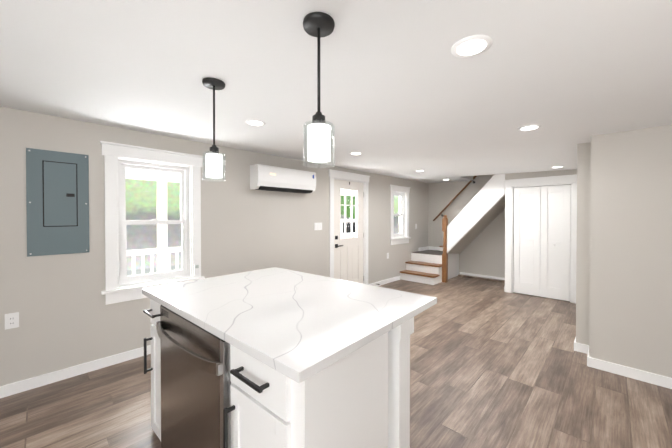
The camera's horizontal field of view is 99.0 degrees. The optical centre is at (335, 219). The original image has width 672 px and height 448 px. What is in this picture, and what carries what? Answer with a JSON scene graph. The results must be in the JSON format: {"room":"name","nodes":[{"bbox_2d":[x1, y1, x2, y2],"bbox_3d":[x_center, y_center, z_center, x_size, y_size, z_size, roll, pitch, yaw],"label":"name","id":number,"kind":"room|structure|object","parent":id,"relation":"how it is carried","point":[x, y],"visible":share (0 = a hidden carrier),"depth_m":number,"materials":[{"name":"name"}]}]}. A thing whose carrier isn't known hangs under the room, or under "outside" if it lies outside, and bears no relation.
{"room":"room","nodes":[
{"label":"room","id":0,"kind":"room"},
{"bbox_2d":[0,106,428,385],"bbox_3d":[-1.071,-0.428,3.959,0.200,3.600,10.150,1,1,44],"label":"wall","id":1,"kind":"structure","parent":0,"point":[68,317],"depth_m":2.73,"materials":[{"name":"paint"}]},
{"bbox_2d":[5,312,18,329],"bbox_3d":[-2.564,0.803,2.272,0.010,0.120,0.075,1,1,44],"label":"electrical outlet","id":2,"kind":"object","parent":1,"relation":"attached to","point":[11,320],"visible":1,"depth_m":2.27,"materials":[{"name":"white plastic"}]},
{"bbox_2d":[26,148,88,256],"bbox_3d":[-2.366,-0.138,2.456,0.026,0.880,0.385,1,1,44],"label":"electrical panel","id":3,"kind":"object","parent":1,"relation":"attached to","point":[57,195],"visible":1,"depth_m":2.44,"materials":[{"name":"grey metal"}]},
{"bbox_2d":[0,345,150,397],"bbox_3d":[-2.247,1.341,2.603,0.014,0.088,6.140,1,1,44],"label":"baseboard","id":4,"kind":"structure","parent":1,"relation":"attached to","point":[97,364],"depth_m":2.50,"materials":[{"name":"white wood"}]},
{"bbox_2d":[100,141,204,304],"bbox_3d":[-1.861,0.036,2.996,0.095,1.520,0.928,1,1,44],"label":"window frame","id":5,"kind":"structure","parent":1,"relation":"attached to","point":[112,153],"depth_m":2.82,"materials":[{"name":"white wood"}]},
{"bbox_2d":[118,159,189,285],"bbox_3d":[-1.927,0.032,3.059,0.084,1.238,0.655,1,1,44],"label":"window","id":6,"kind":"structure","parent":1,"relation":"in","point":[125,279],"depth_m":3.01,"materials":[{"name":"white plastic"}]},
{"bbox_2d":[194,264,198,274],"bbox_3d":[-1.580,0.569,3.254,0.024,0.120,0.050,1,1,44],"label":"remote","id":7,"kind":"object","parent":1,"relation":"attached to","point":[196,269],"visible":1,"depth_m":3.24,"materials":[{"name":"white plastic"}]},
{"bbox_2d":[250,164,315,193],"bbox_3d":[-0.711,-0.547,4.035,0.212,0.313,0.980,1,1,44],"label":"mini-split unit","id":8,"kind":"object","parent":1,"relation":"attached to","point":[269,178],"visible":1,"depth_m":3.88,"materials":[{"name":"white plastic"}]},
{"bbox_2d":[314,223,321,229],"bbox_3d":[-0.284,0.115,4.630,0.010,0.120,0.165,1,1,44],"label":"light switch","id":9,"kind":"object","parent":1,"relation":"attached to","point":[317,226],"visible":1,"depth_m":4.62,"materials":[{"name":"white plastic"}]},
{"bbox_2d":[334,179,363,283],"bbox_3d":[0.249,0.325,5.214,0.100,2.034,0.840,1,1,44],"label":"entry door","id":10,"kind":"structure","parent":1,"relation":"in","point":[348,258],"depth_m":5.20,"materials":[{"name":"white wood"}]},
{"bbox_2d":[328,169,369,283],"bbox_3d":[0.196,0.262,5.252,0.238,2.195,1.108,1,1,44],"label":"door frame","id":11,"kind":"structure","parent":1,"relation":"attached to","point":[343,175],"depth_m":5.24,"materials":[{"name":"white wood"}]},
{"bbox_2d":[368,276,399,285],"bbox_3d":[1.029,1.308,6.001,0.014,0.088,1.140,1,1,44],"label":"baseboard","id":12,"kind":"structure","parent":1,"relation":"attached to","point":[396,278],"depth_m":6.02,"materials":[{"name":"white wood"}]},
{"bbox_2d":[394,192,403,237],"bbox_3d":[1.364,-0.097,6.470,0.084,1.008,0.535,1,1,44],"label":"window","id":13,"kind":"structure","parent":1,"relation":"in","point":[401,221],"depth_m":6.61,"materials":[{"name":"white plastic"}]},
{"bbox_2d":[390,185,410,244],"bbox_3d":[1.429,-0.092,6.407,0.095,1.290,0.808,1,1,44],"label":"window frame","id":14,"kind":"structure","parent":1,"relation":"attached to","point":[404,190],"depth_m":6.46,"materials":[{"name":"white wood"}]},
{"bbox_2d":[125,168,355,274],"bbox_3d":[-1.026,0.231,5.597,2.000,2.750,9.760,1,1,44],"label":"porch","id":15,"kind":"object","parent":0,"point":[162,231],"depth_m":4.73,"materials":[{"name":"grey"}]},
{"bbox_2d":[0,276,671,447],"bbox_3d":[0.907,1.420,2.139,6.000,0.060,10.250,1,1,44],"label":"floor","id":16,"kind":"structure","parent":0,"point":[493,364],"depth_m":2.27,"materials":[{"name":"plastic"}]},
{"bbox_2d":[143,295,415,447],"bbox_3d":[-0.436,0.941,1.678,1.490,0.906,0.868,0,1,41],"label":"kitchen island","id":17,"kind":"object","parent":16,"relation":"on","point":[208,391],"depth_m":1.24,"materials":[{"name":"wood"}]},
{"bbox_2d":[142,267,436,382],"bbox_3d":[-0.339,0.470,1.769,1.530,0.034,1.062,0,1,41],"label":"island countertop","id":18,"kind":"structure","parent":17,"relation":"on","point":[303,324],"depth_m":1.42,"materials":[{"name":"white stone"}]},
{"bbox_2d":[400,174,504,284],"bbox_3d":[2.611,0.155,6.221,1.965,2.389,1.386,1,1,44],"label":"stairs","id":19,"kind":"structure","parent":16,"relation":"on","point":[478,214],"depth_m":6.08,"materials":[{"name":"white wood"}]},
{"bbox_2d":[458,274,504,282],"bbox_3d":[3.331,1.330,6.414,1.154,0.035,0.098,1,1,44],"label":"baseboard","id":20,"kind":"structure","parent":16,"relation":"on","point":[483,278],"depth_m":6.42,"materials":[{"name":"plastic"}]},
{"bbox_2d":[0,0,671,182],"bbox_3d":[0.909,-1.015,2.045,5.700,0.489,10.150,1,1,44],"label":"ceiling","id":21,"kind":"structure","parent":0,"point":[405,93],"depth_m":1.58,"materials":[{"name":"paint"}]},
{"bbox_2d":[202,77,225,181],"bbox_3d":[-0.730,-0.526,1.719,0.128,0.591,0.128,1,1,44],"label":"pendant light","id":22,"kind":"object","parent":21,"relation":"hanging from","point":[214,165],"visible":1,"depth_m":1.69,"materials":[{"name":"black"}]},
{"bbox_2d":[246,120,265,125],"bbox_3d":[-0.702,-0.842,2.508,0.166,0.009,0.166,1,1,44],"label":"recessed light","id":23,"kind":"object","parent":21,"relation":"in","point":[251,122],"depth_m":2.49,"materials":[{"name":"white plastic"}]},
{"bbox_2d":[303,12,334,167],"bbox_3d":[-0.069,-0.502,1.151,0.128,0.573,0.128,1,1,44],"label":"pendant light","id":24,"kind":"object","parent":21,"relation":"hanging from","point":[319,25],"visible":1,"depth_m":1.12,"materials":[{"name":"black"}]},
{"bbox_2d":[349,152,361,154],"bbox_3d":[0.259,-0.860,3.749,0.166,0.010,0.166,1,1,44],"label":"recessed light","id":25,"kind":"object","parent":21,"relation":"in","point":[352,153],"depth_m":3.73,"materials":[{"name":"white plastic"}]},
{"bbox_2d":[451,35,492,57],"bbox_3d":[0.608,-0.773,1.288,0.166,0.009,0.166,1,1,44],"label":"recessed light","id":26,"kind":"object","parent":21,"relation":"in","point":[470,46],"depth_m":1.28,"materials":[{"name":"white plastic"}]},
{"bbox_2d":[518,124,540,130],"bbox_3d":[1.661,-0.786,2.467,0.166,0.009,0.166,1,1,44],"label":"recessed light","id":27,"kind":"object","parent":21,"relation":"in","point":[534,126],"depth_m":2.44,"materials":[{"name":"white plastic"}]},
{"bbox_2d":[428,175,504,277],"bbox_3d":[3.606,-0.452,6.360,3.200,3.600,0.200,1,1,44],"label":"wall","id":28,"kind":"structure","parent":0,"point":[482,252],"depth_m":6.68,"materials":[{"name":"paint"}]},
{"bbox_2d":[433,176,475,220],"bbox_3d":[2.898,-0.564,6.835,1.209,1.244,0.094,1,1,44],"label":"wall-mounted handrail","id":29,"kind":"object","parent":28,"relation":"attached to","point":[453,199],"visible":0.88,"depth_m":6.85,"materials":[{"name":"brown wood"}]},
{"bbox_2d":[460,272,504,279],"bbox_3d":[3.377,1.303,6.450,1.170,0.088,0.014,1,1,44],"label":"baseboard","id":30,"kind":"structure","parent":28,"relation":"attached to","point":[471,274],"depth_m":6.48,"materials":[{"name":"white wood"}]},
{"bbox_2d":[505,173,510,179],"bbox_3d":[3.516,-0.445,5.662,0.100,3.600,0.930,1,1,44],"label":"wall","id":31,"kind":"structure","parent":0,"point":[507,176],"depth_m":5.33,"materials":[{"name":"paint"}]},
{"bbox_2d":[511,169,576,241],"bbox_3d":[3.896,0.059,5.211,1.080,2.600,0.800,1,1,44],"label":"wall","id":32,"kind":"structure","parent":0,"point":[541,174],"depth_m":4.97,"materials":[{"name":"paint"}]},
{"bbox_2d":[505,174,576,302],"bbox_3d":[3.577,0.316,5.019,1.090,2.090,0.122,1,1,44],"label":"trim","id":33,"kind":"structure","parent":32,"relation":"attached to","point":[512,184],"depth_m":5.04,"materials":[{"name":"white wood"}]},
{"bbox_2d":[513,185,570,300],"bbox_3d":[3.556,0.389,4.999,0.812,1.922,0.075,1,1,44],"label":"closet door","id":34,"kind":"structure","parent":32,"relation":"in","point":[542,239],"depth_m":4.97,"materials":[{"name":"white wood"}]},
{"bbox_2d":[576,125,671,377],"bbox_3d":[4.322,0.080,3.182,2.350,2.600,3.390,1,1,44],"label":"wall","id":35,"kind":"structure","parent":0,"point":[624,260],"depth_m":2.53,"materials":[{"name":"paint"}]},
{"bbox_2d":[574,337,578,350],"bbox_3d":[3.248,1.330,3.796,0.030,0.088,2.154,1,1,44],"label":"baseboard","id":36,"kind":"structure","parent":35,"relation":"attached to","point":[576,344],"depth_m":3.01,"materials":[{"name":"white wood"}]},
{"bbox_2d":[587,355,671,388],"bbox_3d":[3.099,1.347,2.009,2.024,0.088,0.014,1,1,44],"label":"baseboard","id":37,"kind":"structure","parent":35,"relation":"attached to","point":[656,379],"depth_m":2.51,"materials":[{"name":"white wood"}]},
{"label":"outside","id":38,"kind":"structure","parent":0,"visible":0},
{"bbox_2d":[127,265,181,275],"bbox_3d":[-3.763,1.871,9.114,6.800,0.100,32.000,1,1,44],"label":"ground","id":39,"kind":"structure","parent":38,"point":[138,271],"depth_m":10.14,"materials":[{"name":"grey"}]},
{"bbox_2d":[341,219,355,234],"bbox_3d":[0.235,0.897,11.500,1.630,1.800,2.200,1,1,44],"label":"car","id":40,"kind":"object","parent":39,"relation":"on","point":[348,225],"depth_m":10.73,"materials":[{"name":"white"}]},
{"bbox_2d":[341,195,355,218],"bbox_3d":[0.098,-0.833,14.532,2.800,5.200,3.600,1,1,44],"label":"tree","id":41,"kind":"object","parent":39,"relation":"on","point":[348,212],"depth_m":13.84,"materials":[{"name":"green plant"}]},
{"bbox_2d":[125,179,397,270],"bbox_3d":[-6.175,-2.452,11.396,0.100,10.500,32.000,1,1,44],"label":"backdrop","id":42,"kind":"structure","parent":38,"point":[139,230],"depth_m":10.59,"materials":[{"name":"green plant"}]}
]}

